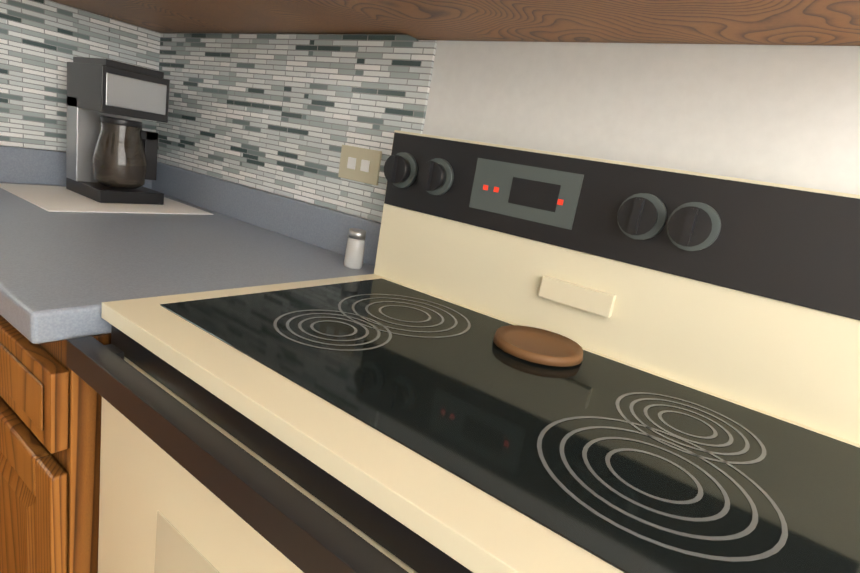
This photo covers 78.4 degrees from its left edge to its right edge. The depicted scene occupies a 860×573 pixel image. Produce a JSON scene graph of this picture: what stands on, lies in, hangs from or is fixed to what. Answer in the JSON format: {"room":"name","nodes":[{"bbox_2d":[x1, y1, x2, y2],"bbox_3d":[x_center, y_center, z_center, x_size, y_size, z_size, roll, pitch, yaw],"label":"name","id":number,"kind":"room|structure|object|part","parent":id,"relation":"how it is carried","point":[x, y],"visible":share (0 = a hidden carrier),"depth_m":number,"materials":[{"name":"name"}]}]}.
{"room":"kitchen","nodes":[
{"label":"kitchen","id":0,"kind":"room"},
{"bbox_2d":[3,0,158,151],"bbox_3d":[-1.421,-0.442,0.905,0.100,2.250,2.044,19,16,34],"label":"wall","id":1,"kind":"structure","parent":0,"point":[89,12],"depth_m":1.41,"materials":[{"name":"white paint"}]},
{"bbox_2d":[50,0,117,7],"bbox_3d":[-0.877,-0.978,0.983,0.375,0.680,0.396,19,16,34],"label":"upper cabinet","id":2,"kind":"object","parent":1,"relation":"attached to","point":[72,3],"depth_m":1.29,"materials":[{"name":"brown wood"}]},
{"bbox_2d":[0,0,436,221],"bbox_3d":[-0.966,-0.348,0.577,1.026,0.367,1.840,19,16,34],"label":"backsplash","id":3,"kind":"structure","parent":1,"relation":"attached to","point":[318,119],"depth_m":1.30,"materials":[{"name":"tile"}]},
{"bbox_2d":[338,144,382,185],"bbox_3d":[-0.151,-0.259,1.120,0.115,0.070,0.007,19,16,34],"label":"outlet plate","id":4,"kind":"object","parent":3,"relation":"attached to","point":[358,164],"depth_m":1.12,"materials":[{"name":"beige plastic"}]},
{"bbox_2d":[158,33,859,222],"bbox_3d":[0.495,-0.072,0.738,3.300,2.250,0.100,19,16,34],"label":"wall","id":5,"kind":"structure","parent":0,"point":[785,114],"depth_m":0.77,"materials":[{"name":"white paint"}]},
{"bbox_2d":[102,0,261,33],"bbox_3d":[-0.458,-0.922,1.050,0.415,0.680,0.377,19,16,34],"label":"upper cabinet","id":6,"kind":"object","parent":5,"relation":"attached to","point":[160,11],"depth_m":1.26,"materials":[{"name":"brown wood"}]},
{"bbox_2d":[170,0,465,40],"bbox_3d":[-0.187,-0.839,0.901,0.468,0.680,0.308,19,16,34],"label":"upper cabinet","id":7,"kind":"object","parent":5,"relation":"attached to","point":[419,19],"depth_m":0.97,"materials":[{"name":"brown wood"}]},
{"bbox_3d":[-0.312,1.105,0.256,3.400,0.050,2.044,19,16,34],"label":"floor","id":8,"kind":"structure","parent":0,"visible":0},
{"bbox_2d":[0,325,111,572],"bbox_3d":[-0.515,0.396,1.059,0.446,0.870,0.669,19,16,34],"label":"base cabinet","id":9,"kind":"object","parent":8,"relation":"on","point":[50,417],"depth_m":0.68,"materials":[{"name":"brown wood"}]},
{"bbox_3d":[-0.629,0.454,0.808,0.307,0.538,0.020,19,16,34],"label":"door","id":10,"kind":"part","parent":9,"relation":"part of","materials":[{"name":"brown wood"}]},
{"bbox_3d":[-0.571,0.113,0.724,0.307,0.106,0.023,19,16,34],"label":"drawer","id":11,"kind":"part","parent":9,"relation":"part of","materials":[{"name":"brown wood"}]},
{"bbox_2d":[0,181,374,336],"bbox_3d":[-1.014,-0.065,0.646,1.026,0.040,1.840,19,16,34],"label":"countertop","id":12,"kind":"structure","parent":9,"relation":"on","point":[58,269],"depth_m":0.89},
{"bbox_2d":[0,183,212,214],"bbox_3d":[-0.822,-0.222,1.339,0.360,0.002,0.370,19,16,34],"label":"mat","id":13,"kind":"object","parent":12,"relation":"on","point":[55,198],"visible":0.58,"depth_m":1.26,"materials":[{"name":"white paper"}]},
{"bbox_2d":[66,57,169,204],"bbox_3d":[-0.792,-0.394,1.357,0.203,0.330,0.179,19,16,34],"label":"coffee maker","id":14,"kind":"object","parent":13,"relation":"on","point":[111,150],"visible":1,"depth_m":1.30,"materials":[{"name":"black plastic"}]},
{"bbox_2d":[343,228,365,268],"bbox_3d":[-0.150,-0.076,1.056,0.040,0.076,0.040,19,16,34],"label":"salt shaker","id":15,"kind":"object","parent":12,"relation":"on","point":[354,253],"visible":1,"depth_m":1.04,"materials":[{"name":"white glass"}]},
{"bbox_2d":[67,130,859,572],"bbox_3d":[0.023,0.412,0.697,0.800,1.185,0.606,19,16,34],"label":"stove","id":16,"kind":"object","parent":8,"relation":"on","point":[697,410],"visible":1,"depth_m":0.59,"materials":[{"name":"beige metal"}]},
{"bbox_2d":[493,325,582,366],"bbox_3d":[0.149,0.080,0.726,0.124,0.012,0.124,19,16,34],"label":"trivet","id":17,"kind":"object","parent":16,"relation":"on","point":[538,345],"visible":0.98,"depth_m":0.72,"materials":[{"name":"brown wood"}]}
]}

